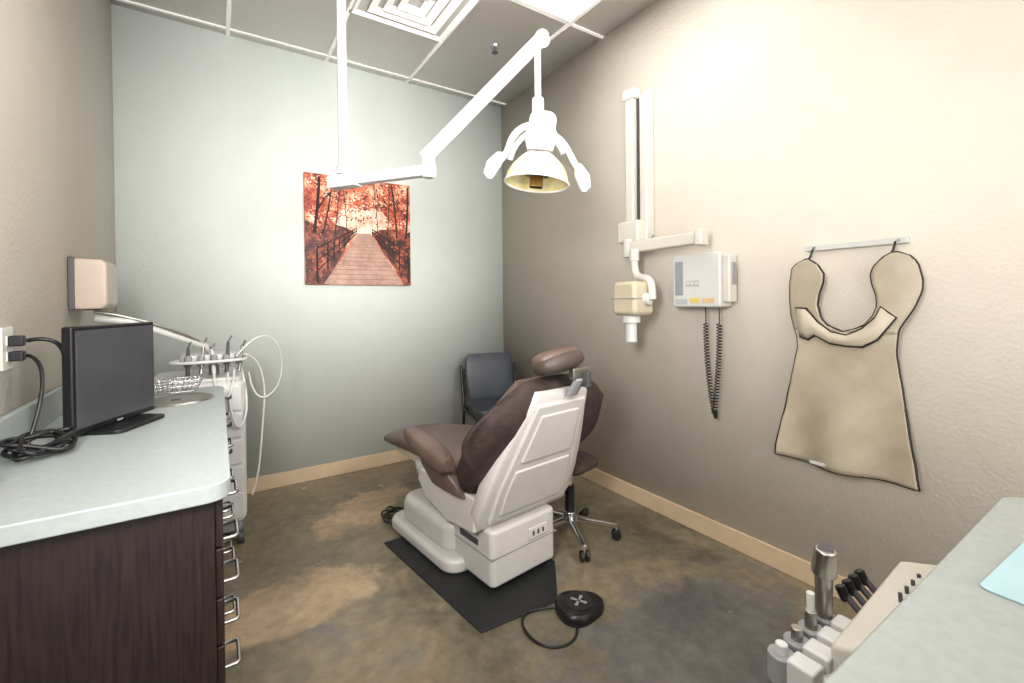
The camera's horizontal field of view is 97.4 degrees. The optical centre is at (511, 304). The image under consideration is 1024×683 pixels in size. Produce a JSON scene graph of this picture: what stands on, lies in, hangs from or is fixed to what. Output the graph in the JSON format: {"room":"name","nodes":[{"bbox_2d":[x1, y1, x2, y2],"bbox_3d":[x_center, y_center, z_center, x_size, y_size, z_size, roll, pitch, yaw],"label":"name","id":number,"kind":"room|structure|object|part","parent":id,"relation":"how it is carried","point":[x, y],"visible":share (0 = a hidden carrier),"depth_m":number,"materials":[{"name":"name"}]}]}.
{"room":"dental clinic","nodes":[
{"label":"dental clinic","id":0,"kind":"room"},
{"bbox_2d":[0,0,116,416],"bbox_3d":[-0.904,-0.289,0.370,0.100,3.150,5.410,-1,1,-33],"label":"wall","id":1,"kind":"structure","parent":0,"point":[57,195],"depth_m":1.62,"materials":[{"name":"beige paint"}]},
{"bbox_2d":[0,327,25,371],"bbox_3d":[-1.403,0.124,1.269,0.040,0.120,0.080,-1,1,-33],"label":"power outlet","id":2,"kind":"object","parent":1,"relation":"attached to","point":[8,340],"visible":1,"depth_m":1.26,"materials":[{"name":"beige plastic"}]},
{"bbox_3d":[-1.416,0.124,1.260,0.007,0.120,0.080,-1,1,-33],"label":"plate","id":3,"kind":"part","parent":2,"relation":"part of","materials":[{"name":"beige plastic"}]},
{"bbox_2d":[67,257,117,309],"bbox_3d":[-1.795,-0.084,1.935,0.118,0.216,0.256,-1,1,-33],"label":"paper towel dispenser","id":4,"kind":"object","parent":1,"relation":"attached to","point":[92,283],"visible":1,"depth_m":1.84,"materials":[{"name":"grey plastic"}]},
{"bbox_3d":[-1.836,-0.085,1.908,0.020,0.212,0.256,-1,1,-33],"label":"plate","id":5,"kind":"part","parent":4,"relation":"part of","materials":[{"name":"grey plastic"}]},
{"bbox_2d":[111,4,503,478],"bbox_3d":[-1.241,-0.312,3.442,2.900,3.150,0.100,-1,1,-33],"label":"wall","id":6,"kind":"structure","parent":0,"point":[216,135],"depth_m":3.17,"materials":[{"name":"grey paint"}]},
{"bbox_2d":[247,450,410,493],"bbox_3d":[-1.200,1.213,3.403,2.686,0.100,0.014,-1,1,-33],"label":"baseboard","id":7,"kind":"structure","parent":6,"relation":"attached to","point":[266,482],"depth_m":3.28,"materials":[{"name":"beige wood"}]},
{"bbox_2d":[303,172,410,285],"bbox_3d":[-1.150,-0.548,3.417,0.780,0.800,0.039,-1,1,-33],"label":"picture","id":8,"kind":"object","parent":6,"relation":"attached to","point":[354,236],"visible":0.94,"depth_m":3.39,"materials":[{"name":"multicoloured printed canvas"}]},
{"bbox_3d":[-1.401,-0.289,3.240,0.013,0.250,0.011,-1,1,-33],"label":"post","id":9,"kind":"part","parent":8,"relation":"part of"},
{"bbox_3d":[-1.342,-0.357,3.279,0.011,0.196,0.009,-1,1,-33],"label":"post","id":10,"kind":"part","parent":8,"relation":"part of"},
{"bbox_3d":[-1.286,-0.492,3.315,0.284,0.169,0.009,-1,1,-33],"label":"rail","id":11,"kind":"part","parent":8,"relation":"part of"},
{"bbox_3d":[-1.285,-0.438,3.316,0.285,0.236,0.009,-1,1,-33],"label":"rail","id":12,"kind":"part","parent":8,"relation":"part of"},
{"bbox_3d":[-1.285,-0.391,3.316,0.286,0.295,0.009,-1,1,-33],"label":"rail","id":13,"kind":"part","parent":8,"relation":"part of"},
{"bbox_3d":[-0.953,-0.497,3.533,0.289,0.169,0.009,-1,1,-33],"label":"rail","id":14,"kind":"part","parent":8,"relation":"part of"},
{"bbox_3d":[-0.953,-0.443,3.533,0.290,0.237,0.009,-1,1,-33],"label":"rail","id":15,"kind":"part","parent":8,"relation":"part of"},
{"bbox_3d":[-0.952,-0.396,3.534,0.291,0.296,0.009,-1,1,-33],"label":"rail","id":16,"kind":"part","parent":8,"relation":"part of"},
{"bbox_3d":[-0.832,-0.298,3.613,0.013,0.250,0.011,-1,1,-33],"label":"post","id":17,"kind":"part","parent":8,"relation":"part of","materials":[{"name":"brown paper"}]},
{"bbox_2d":[110,0,655,106],"bbox_3d":[0.251,-1.833,1.123,2.900,0.100,5.610,-1,1,-33],"label":"ceiling","id":18,"kind":"structure","parent":0,"point":[465,61],"depth_m":2.98,"materials":[{"name":"tile"}]},
{"bbox_2d":[117,0,603,104],"bbox_3d":[0.252,-1.781,1.124,2.700,0.008,5.410,-1,1,-33],"label":"grid","id":19,"kind":"object","parent":18,"relation":"attached to","point":[228,3],"depth_m":2.95,"materials":[{"name":"white metal"}]},
{"bbox_2d":[351,0,476,41],"bbox_3d":[-0.563,-1.769,2.634,0.592,0.039,0.592,-1,1,-33],"label":"ceiling air vent","id":20,"kind":"object","parent":18,"relation":"in","point":[432,19],"depth_m":2.73,"materials":[{"name":"white metal"}]},
{"bbox_2d":[327,0,590,193],"bbox_3d":[-0.316,-1.142,2.173,1.362,1.274,0.246,0,1,12],"label":"light","id":21,"kind":"object","parent":18,"relation":"hanging from","point":[537,170],"visible":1,"depth_m":2.09,"materials":[{"name":"white plastic"}]},
{"bbox_3d":[-0.644,-0.628,2.211,0.600,0.050,0.050,0,1,21],"label":"arm","id":22,"kind":"part","parent":21,"relation":"part of","materials":[{"name":"white plastic"}]},
{"bbox_3d":[-0.137,-0.962,2.102,0.591,0.581,0.050,-1,1,2],"label":"spring arm","id":23,"kind":"part","parent":21,"relation":"part of","materials":[{"name":"white plastic"}]},
{"bbox_3d":[0.119,-1.085,2.096,0.030,0.310,0.030,-1,1,-33],"label":"drop rod","id":24,"kind":"part","parent":21,"relation":"part of","materials":[{"name":"white plastic"}]},
{"bbox_3d":[0.136,-0.784,2.106,0.160,0.130,0.068,5,-5,5],"label":"yoke plate","id":25,"kind":"part","parent":21,"relation":"part of","materials":[{"name":"white plastic"}]},
{"bbox_2d":[490,44,499,54],"bbox_3d":[-0.119,-1.774,3.134,0.070,0.044,0.070,-1,1,-33],"label":"sprinkler","id":26,"kind":"object","parent":18,"relation":"attached to","point":[494,47],"visible":1,"depth_m":3.12,"materials":[{"name":"silver metal"}]},
{"bbox_2d":[517,0,571,22],"bbox_3d":[0.135,-1.787,2.690,0.580,0.015,0.020,-1,1,-33],"label":"frame","id":27,"kind":"object","parent":18,"relation":"attached to","point":[522,1],"visible":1,"depth_m":2.73,"materials":[{"name":"white metal"}]},
{"bbox_2d":[525,0,594,19],"bbox_3d":[0.452,-1.786,2.205,0.540,0.008,1.140,-1,1,-33],"label":"ceiling light","id":28,"kind":"object","parent":18,"relation":"attached to","point":[568,9],"visible":1,"depth_m":2.69,"materials":[{"name":"white plastic"}]},
{"bbox_2d":[570,0,599,21],"bbox_3d":[0.687,-1.789,2.358,0.020,0.015,1.140,-1,1,-33],"label":"frame","id":29,"kind":"object","parent":18,"relation":"attached to","point":[595,1],"visible":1,"depth_m":2.73,"materials":[{"name":"white metal"}]},
{"bbox_2d":[223,459,856,682],"bbox_3d":[0.284,1.317,1.151,2.900,0.100,5.610,-1,1,-33],"label":"floor","id":30,"kind":"structure","parent":0,"point":[323,598],"depth_m":1.90,"materials":[{"name":"concrete"}]},
{"bbox_2d":[0,386,240,682],"bbox_3d":[-1.225,0.840,1.477,0.537,0.880,1.430,-1,1,-33],"label":"base cabinet","id":31,"kind":"object","parent":30,"relation":"on","point":[112,562],"visible":0.99,"depth_m":0.95,"materials":[{"name":"brown laminate"}]},
{"bbox_2d":[0,386,230,547],"bbox_3d":[-1.238,0.420,1.467,0.516,0.040,1.430,-1,1,-33],"label":"countertop","id":32,"kind":"structure","parent":31,"relation":"on","point":[179,460],"depth_m":1.05,"materials":[{"name":"white laminate"}]},
{"bbox_2d":[0,385,62,458],"bbox_3d":[-1.447,0.353,1.330,0.018,0.100,1.430,-1,1,-33],"label":"trim","id":33,"kind":"structure","parent":32,"relation":"on","point":[17,422],"depth_m":1.37,"materials":[{"name":"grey laminate"}]},
{"bbox_2d":[0,337,77,461],"bbox_3d":[-1.294,0.246,1.256,0.142,0.307,0.312,-1,1,-33],"label":"power cables","id":34,"kind":"object","parent":32,"relation":"on","point":[16,445],"visible":0.96,"depth_m":1.19,"materials":[{"name":"black plastic"}]},
{"bbox_2d":[61,322,164,435],"bbox_3d":[-1.303,0.232,1.486,0.175,0.335,0.344,-1,1,-5],"label":"computer monitor","id":35,"kind":"object","parent":32,"relation":"on","point":[108,369],"visible":0.85,"depth_m":1.44,"materials":[{"name":"black plastic"}]},
{"bbox_2d":[154,376,203,394],"bbox_3d":[-1.552,0.368,2.033,0.266,0.056,0.116,-1,1,-33],"label":"wire basket","id":36,"kind":"object","parent":32,"relation":"on","point":[198,383],"visible":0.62,"depth_m":2.04,"materials":[{"name":"silver metal"}]},
{"bbox_2d":[154,392,214,407],"bbox_3d":[-1.397,0.394,1.871,0.270,0.007,0.270,-1,1,-33],"label":"bar sink","id":37,"kind":"object","parent":32,"relation":"in","point":[178,399],"visible":0.78,"depth_m":1.89,"materials":[{"name":"metal"}]},
{"bbox_3d":[-1.397,0.397,1.871,0.228,0.002,0.228,-1,1,-33],"label":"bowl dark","id":38,"kind":"part","parent":37,"relation":"part of","materials":[{"name":"silver metal"}]},
{"bbox_3d":[-0.793,0.500,1.218,0.016,0.109,0.449,-1,1,-33],"label":"drawer","id":39,"kind":"part","parent":31,"relation":"part of","materials":[{"name":"brown wood"}]},
{"bbox_3d":[-0.792,0.615,1.219,0.016,0.109,0.449,-1,1,-33],"label":"drawer","id":40,"kind":"part","parent":31,"relation":"part of","materials":[{"name":"brown wood"}]},
{"bbox_3d":[-0.791,0.728,1.220,0.016,0.104,0.449,-1,1,-33],"label":"drawer","id":41,"kind":"part","parent":31,"relation":"part of","materials":[{"name":"brown wood"}]},
{"bbox_3d":[-0.790,0.838,1.220,0.016,0.104,0.449,-1,1,-33],"label":"drawer","id":42,"kind":"part","parent":31,"relation":"part of","materials":[{"name":"brown wood"}]},
{"bbox_3d":[-1.269,0.898,2.001,0.039,0.010,0.110,-1,1,-33],"label":"drawer pull","id":43,"kind":"part","parent":31,"relation":"part of","materials":[{"name":"silver metal"}]},
{"bbox_3d":[-1.267,1.078,2.002,0.039,0.010,0.110,-1,1,-33],"label":"drawer pull","id":44,"kind":"part","parent":31,"relation":"part of","materials":[{"name":"silver metal"}]},
{"bbox_3d":[-1.020,0.744,1.616,0.039,0.010,0.110,-1,1,-33],"label":"drawer pull","id":45,"kind":"part","parent":31,"relation":"part of","materials":[{"name":"silver metal"}]},
{"bbox_3d":[-1.019,0.899,1.618,0.039,0.010,0.110,-1,1,-33],"label":"drawer pull","id":46,"kind":"part","parent":31,"relation":"part of","materials":[{"name":"silver metal"}]},
{"bbox_3d":[-1.017,1.079,1.619,0.039,0.010,0.110,-1,1,-33],"label":"drawer pull","id":47,"kind":"part","parent":31,"relation":"part of","materials":[{"name":"silver metal"}]},
{"bbox_3d":[-1.023,0.497,1.614,0.039,0.010,0.110,-1,1,-33],"label":"drawer pull","id":48,"kind":"part","parent":31,"relation":"part of","materials":[{"name":"silver metal"}]},
{"bbox_3d":[-0.771,0.615,1.232,0.039,0.010,0.110,-1,1,-33],"label":"drawer pull","id":49,"kind":"part","parent":31,"relation":"part of","materials":[{"name":"silver metal"}]},
{"bbox_3d":[-1.022,0.609,1.615,0.039,0.010,0.110,-1,1,-33],"label":"drawer pull","id":50,"kind":"part","parent":31,"relation":"part of","materials":[{"name":"silver metal"}]},
{"bbox_3d":[-0.770,0.727,1.233,0.039,0.010,0.110,-1,1,-33],"label":"drawer pull","id":51,"kind":"part","parent":31,"relation":"part of","materials":[{"name":"silver metal"}]},
{"bbox_3d":[-0.769,0.837,1.234,0.039,0.010,0.110,-1,1,-33],"label":"drawer pull","id":52,"kind":"part","parent":31,"relation":"part of","materials":[{"name":"silver metal"}]},
{"bbox_3d":[-0.772,0.500,1.231,0.039,0.010,0.110,-1,1,-33],"label":"drawer pull","id":53,"kind":"part","parent":31,"relation":"part of","materials":[{"name":"silver metal"}]},
{"bbox_3d":[-0.767,0.955,1.235,0.039,0.010,0.110,-1,1,-33],"label":"drawer pull","id":54,"kind":"part","parent":31,"relation":"part of","materials":[{"name":"silver metal"}]},
{"bbox_2d":[94,310,282,542],"bbox_3d":[-1.678,0.648,2.442,0.776,1.258,0.558,-1,1,-33],"label":"dental delivery unit","id":55,"kind":"object","parent":30,"relation":"on","point":[232,379],"visible":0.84,"depth_m":2.35,"materials":[{"name":"white plastic"}]},
{"bbox_3d":[-1.717,0.168,2.213,0.075,0.248,0.509,0,1,30],"label":"support arm","id":56,"kind":"part","parent":55,"relation":"part of","materials":[{"name":"white plastic"}]},
{"bbox_2d":[154,367,240,386],"bbox_3d":[-1.718,0.392,2.462,0.390,0.020,0.440,-1,1,-33],"label":"tray","id":57,"kind":"object","parent":55,"relation":"on","point":[221,378],"depth_m":2.36,"materials":[{"name":"white plastic"}]},
{"bbox_3d":[-1.629,0.346,2.461,0.050,0.080,0.050,-1,1,-33],"label":"head post","id":58,"kind":"part","parent":55,"relation":"part of","materials":[{"name":"metal"}]},
{"bbox_3d":[-1.563,0.494,2.273,0.340,0.125,0.015,-1,1,-33],"label":"drawer","id":59,"kind":"part","parent":55,"relation":"part of","materials":[{"name":"white plastic"}]},
{"bbox_3d":[-1.558,1.054,2.278,0.340,0.125,0.015,-1,1,-33],"label":"drawer","id":60,"kind":"part","parent":55,"relation":"part of","materials":[{"name":"white plastic"}]},
{"bbox_3d":[-1.562,0.634,2.275,0.340,0.125,0.015,-1,1,-33],"label":"drawer","id":61,"kind":"part","parent":55,"relation":"part of","materials":[{"name":"white plastic"}]},
{"bbox_3d":[-1.560,0.774,2.276,0.340,0.125,0.015,-1,1,-33],"label":"drawer","id":62,"kind":"part","parent":55,"relation":"part of","materials":[{"name":"white plastic"}]},
{"bbox_3d":[-1.559,0.914,2.277,0.340,0.125,0.015,-1,1,-33],"label":"drawer","id":63,"kind":"part","parent":55,"relation":"part of","materials":[{"name":"white plastic"}]},
{"bbox_2d":[381,506,403,525],"bbox_3d":[-0.677,1.249,2.648,0.286,0.024,0.170,0,1,36],"label":"cable","id":64,"kind":"object","parent":30,"relation":"on","point":[394,509],"visible":0.54,"depth_m":2.69,"materials":[{"name":"black plastic"}]},
{"bbox_2d":[384,537,556,632],"bbox_3d":[-0.181,1.259,2.208,0.640,0.008,0.910,-1,1,-33],"label":"floor mat","id":65,"kind":"object","parent":30,"relation":"on","point":[486,608],"visible":0.54,"depth_m":1.98,"materials":[{"name":"black rubber"}]},
{"bbox_2d":[384,346,602,587],"bbox_3d":[-0.209,0.716,2.455,0.845,1.073,1.545,-1,1,-40],"label":"dental chair","id":66,"kind":"object","parent":65,"relation":"on","point":[481,507],"visible":1,"depth_m":2.00,"materials":[{"name":"grey plastic"}]},
{"bbox_2d":[384,424,473,470],"bbox_3d":[-0.329,0.803,2.574,0.540,0.170,1.210,-1,1,-40],"label":"seat cushion","id":67,"kind":"object","parent":66,"relation":"on","point":[451,436],"depth_m":2.56,"materials":[{"name":"brown leather"}]},
{"bbox_3d":[-0.400,0.682,2.129,0.100,0.140,0.395,-1,1,-40],"label":"armrest","id":68,"kind":"part","parent":66,"relation":"part of","materials":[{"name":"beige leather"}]},
{"bbox_3d":[-0.279,1.218,2.485,0.570,0.070,0.670,-1,1,-40],"label":"plate","id":69,"kind":"part","parent":66,"relation":"part of","materials":[{"name":"white plastic"}]},
{"bbox_2d":[497,375,548,402],"bbox_3d":[0.029,0.555,2.145,0.460,0.446,0.317,-1,1,-40],"label":"cushion","id":70,"kind":"object","parent":66,"relation":"on","point":[518,382],"depth_m":1.97,"materials":[{"name":"brown leather"}]},
{"bbox_3d":[0.114,0.812,2.050,0.380,0.213,0.100,-1,1,-40],"label":"panel","id":71,"kind":"part","parent":66,"relation":"part of","materials":[{"name":"white plastic"}]},
{"bbox_3d":[0.140,0.682,2.016,0.469,0.538,0.233,-1,1,-40],"label":"raised panel","id":72,"kind":"part","parent":66,"relation":"part of","materials":[{"name":"white plastic"}]},
{"bbox_2d":[528,521,547,539],"bbox_3d":[0.123,1.057,2.106,0.120,0.050,0.009,-1,1,-40],"label":"outlet","id":73,"kind":"object","parent":66,"relation":"attached to","point":[537,530],"depth_m":2.10,"materials":[{"name":"grey plastic"}]},
{"bbox_3d":[0.178,0.566,1.973,0.303,0.213,0.100,-1,1,-40],"label":"panel","id":74,"kind":"part","parent":66,"relation":"part of","materials":[{"name":"white plastic"}]},
{"bbox_2d":[532,346,578,364],"bbox_3d":[0.190,0.228,1.932,0.236,0.076,0.130,-10,-8,-40],"label":"cushion","id":75,"kind":"object","parent":66,"relation":"on","point":[556,356],"depth_m":1.86,"materials":[{"name":"brown leather"}]},
{"bbox_3d":[0.285,0.289,1.914,0.100,0.045,0.030,-1,1,-40],"label":"headrest plate","id":76,"kind":"part","parent":66,"relation":"part of","materials":[{"name":"metal"}]},
{"bbox_3d":[0.314,0.317,1.915,0.025,0.070,0.045,-1,1,-40],"label":"headrest lever","id":77,"kind":"part","parent":66,"relation":"part of","materials":[{"name":"grey plastic"}]},
{"bbox_2d":[460,352,516,424],"bbox_3d":[-0.113,0.826,3.601,0.494,0.828,0.572,-1,1,-19],"label":"chair","id":78,"kind":"object","parent":30,"relation":"on","point":[489,376],"visible":0.63,"depth_m":3.75,"materials":[{"name":"fabric"}]},
{"bbox_3d":[-0.409,0.875,3.737,0.024,0.733,0.122,-1,1,-19],"label":"frame","id":79,"kind":"part","parent":78,"relation":"part of","materials":[{"name":"black metal"}]},
{"bbox_3d":[0.035,0.869,3.892,0.024,0.733,0.122,-1,1,-19],"label":"frame","id":80,"kind":"part","parent":78,"relation":"part of","materials":[{"name":"black metal"}]},
{"bbox_2d":[521,590,603,648],"bbox_3d":[0.219,1.239,1.797,0.366,0.046,0.223,-1,1,-30],"label":"foot pedal","id":81,"kind":"object","parent":30,"relation":"on","point":[576,609],"visible":1,"depth_m":1.81,"materials":[{"name":"black plastic"}]},
{"bbox_2d":[553,451,620,562],"bbox_3d":[0.299,1.038,2.453,0.526,0.435,0.507,-1,1,-43],"label":"stool","id":82,"kind":"object","parent":30,"relation":"on","point":[585,462],"visible":0.54,"depth_m":2.40,"materials":[{"name":"silver metal"}]},
{"bbox_3d":[0.218,1.166,2.544,0.041,0.050,0.221,-1,1,-43],"label":"leg","id":83,"kind":"part","parent":82,"relation":"part of","materials":[{"name":"silver metal"}]},
{"bbox_3d":[0.190,1.167,2.379,0.220,0.050,0.040,-1,1,-27],"label":"leg","id":84,"kind":"part","parent":82,"relation":"part of","materials":[{"name":"silver metal"}]},
{"bbox_3d":[0.337,1.167,2.305,0.040,0.050,0.220,-1,1,-9],"label":"leg","id":85,"kind":"part","parent":82,"relation":"part of","materials":[{"name":"silver metal"}]},
{"bbox_3d":[0.378,1.164,2.568,0.040,0.050,0.220,0,1,27],"label":"leg","id":86,"kind":"part","parent":82,"relation":"part of","materials":[{"name":"black plastic"}]},
{"bbox_2d":[572,451,598,474],"bbox_3d":[0.311,0.851,2.440,0.280,0.060,0.280,-1,1,-43],"label":"seat cushion","id":87,"kind":"object","parent":82,"relation":"on","point":[585,462],"depth_m":2.36,"materials":[{"name":"brown leather"}]},
{"bbox_3d":[0.453,1.164,2.422,0.220,0.050,0.040,-1,1,9],"label":"leg","id":88,"kind":"part","parent":82,"relation":"part of","materials":[{"name":"silver metal"}]},
{"bbox_2d":[767,542,935,682],"bbox_3d":[0.597,0.845,0.752,0.380,0.844,0.166,-1,1,-33],"label":"dental instrument holder","id":89,"kind":"object","parent":30,"relation":"on","point":[814,647],"visible":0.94,"depth_m":0.76,"materials":[{"name":"beige plastic"}]},
{"bbox_3d":[0.553,0.547,0.798,0.028,0.140,0.028,-1,1,-33],"label":"suction handle","id":90,"kind":"part","parent":89,"relation":"part of","materials":[{"name":"metal"}]},
{"bbox_3d":[0.609,0.530,0.827,0.018,0.029,0.026,-1,1,-33],"label":"flow knob","id":91,"kind":"part","parent":89,"relation":"part of","materials":[{"name":"black plastic"}]},
{"bbox_3d":[0.632,0.530,0.843,0.018,0.029,0.026,-1,1,-33],"label":"flow knob","id":92,"kind":"part","parent":89,"relation":"part of","materials":[{"name":"black plastic"}]},
{"bbox_3d":[0.620,0.546,0.810,0.012,0.049,0.053,-1,1,-33],"label":"knob stem","id":93,"kind":"part","parent":89,"relation":"part of","materials":[{"name":"grey plastic"}]},
{"bbox_3d":[0.655,0.529,0.858,0.018,0.029,0.026,-1,1,-33],"label":"flow knob","id":94,"kind":"part","parent":89,"relation":"part of","materials":[{"name":"black plastic"}]},
{"bbox_3d":[0.643,0.546,0.826,0.012,0.049,0.053,-1,1,-33],"label":"knob stem","id":95,"kind":"part","parent":89,"relation":"part of","materials":[{"name":"grey plastic"}]},
{"bbox_3d":[0.679,0.529,0.873,0.018,0.029,0.026,-1,1,-33],"label":"flow knob","id":96,"kind":"part","parent":89,"relation":"part of","materials":[{"name":"black plastic"}]},
{"bbox_3d":[0.667,0.546,0.841,0.012,0.049,0.053,-1,1,-33],"label":"knob stem","id":97,"kind":"part","parent":89,"relation":"part of","materials":[{"name":"grey plastic"}]},
{"bbox_3d":[0.690,0.545,0.856,0.012,0.049,0.053,-1,1,-33],"label":"knob stem","id":98,"kind":"part","parent":89,"relation":"part of","materials":[{"name":"grey plastic"}]},
{"bbox_2d":[823,497,1023,682],"bbox_3d":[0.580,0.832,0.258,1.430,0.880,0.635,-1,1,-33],"label":"countertop","id":99,"kind":"structure","parent":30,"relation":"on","point":[949,628],"depth_m":0.54,"materials":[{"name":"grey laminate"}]},
{"bbox_2d":[980,542,1023,604],"bbox_3d":[0.799,0.385,0.574,0.235,0.002,0.235,-1,1,-30],"label":"paper","id":100,"kind":"object","parent":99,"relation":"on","point":[1007,580],"visible":1,"depth_m":0.63,"materials":[{"name":"paper"}]},
{"bbox_2d":[501,0,1023,588],"bbox_3d":[1.439,-0.327,1.903,0.100,3.150,5.410,-1,1,-33],"label":"wall","id":101,"kind":"structure","parent":0,"point":[781,128],"depth_m":2.06,"materials":[{"name":"beige paint"}]},
{"bbox_2d":[611,87,708,341],"bbox_3d":[0.787,-0.553,2.504,0.323,1.525,0.600,-1,1,-33],"label":"dental x-ray machine","id":102,"kind":"object","parent":101,"relation":"attached to","point":[632,299],"visible":1,"depth_m":2.67,"materials":[{"name":"beige plastic"}]},
{"bbox_3d":[0.740,-0.832,2.775,0.060,0.960,0.065,-1,1,-33],"label":"rail","id":103,"kind":"part","parent":102,"relation":"part of","materials":[{"name":"beige plastic"}]},
{"bbox_3d":[0.739,-0.155,2.539,0.045,0.250,0.209,-1,1,-19],"label":"curved arm","id":104,"kind":"part","parent":102,"relation":"part of","materials":[{"name":"beige plastic"}]},
{"bbox_3d":[0.800,-0.802,2.694,0.050,0.900,0.055,-1,1,-33],"label":"rail","id":105,"kind":"part","parent":102,"relation":"part of","materials":[{"name":"beige plastic"}]},
{"bbox_3d":[0.792,-0.847,2.758,0.029,0.870,0.170,-1,1,-33],"label":"wall rail plate","id":106,"kind":"part","parent":102,"relation":"part of","materials":[{"name":"beige plastic"}]},
{"bbox_3d":[0.829,-0.341,2.505,0.060,0.070,0.515,-1,1,-31],"label":"swing arm","id":107,"kind":"part","parent":102,"relation":"part of","materials":[{"name":"beige plastic"}]},
{"bbox_2d":[673,251,736,306],"bbox_3d":[1.012,-0.126,2.363,0.114,0.280,0.324,-1,1,-33],"label":"control box","id":108,"kind":"object","parent":101,"relation":"attached to","point":[709,279],"visible":1,"depth_m":2.30,"materials":[{"name":"white plastic"}]},
{"bbox_3d":[0.948,-0.111,2.365,0.004,0.030,0.080,-1,1,-33],"label":"key panel","id":109,"kind":"part","parent":108,"relation":"part of","materials":[{"name":"white plastic"}]},
{"bbox_2d":[703,307,721,418],"bbox_3d":[1.034,0.301,2.317,0.030,0.572,0.104,-1,1,-33],"label":"cord","id":110,"kind":"object","parent":108,"relation":"hanging from","point":[714,412],"visible":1,"depth_m":2.31,"materials":[{"name":"black plastic"}]},
{"bbox_3d":[1.046,0.288,2.298,0.030,0.545,0.059,-1,1,-33],"label":"cord","id":111,"kind":"part","parent":110,"relation":"part of","materials":[{"name":"black plastic"}]},
{"bbox_3d":[1.101,-0.156,2.232,0.030,0.110,0.008,-1,1,-33],"label":"button plate","id":112,"kind":"part","parent":108,"relation":"part of","materials":[{"name":"grey plastic"}]},
{"bbox_2d":[579,468,872,607],"bbox_3d":[1.407,1.199,1.885,0.014,0.100,5.410,-1,1,-33],"label":"baseboard","id":113,"kind":"structure","parent":101,"relation":"attached to","point":[790,564],"depth_m":2.37,"materials":[{"name":"beige wood"}]},
{"bbox_2d":[806,236,909,258],"bbox_3d":[1.388,-0.228,1.837,0.057,0.060,0.355,-1,1,-33],"label":"wall rack","id":114,"kind":"object","parent":101,"relation":"attached to","point":[893,241],"visible":1,"depth_m":1.82,"materials":[{"name":"white plastic"}]},
{"bbox_2d":[774,251,923,491],"bbox_3d":[1.341,0.245,1.847,0.071,0.896,0.521,-1,1,-33],"label":"apron","id":115,"kind":"object","parent":114,"relation":"hanging from","point":[845,413],"visible":1,"depth_m":1.79,"materials":[{"name":"plastic"}]},
{"bbox_3d":[1.404,-0.246,1.847,0.019,0.026,0.355,-1,1,-33],"label":"rail","id":116,"kind":"part","parent":114,"relation":"part of","materials":[{"name":"white plastic"}]}
]}

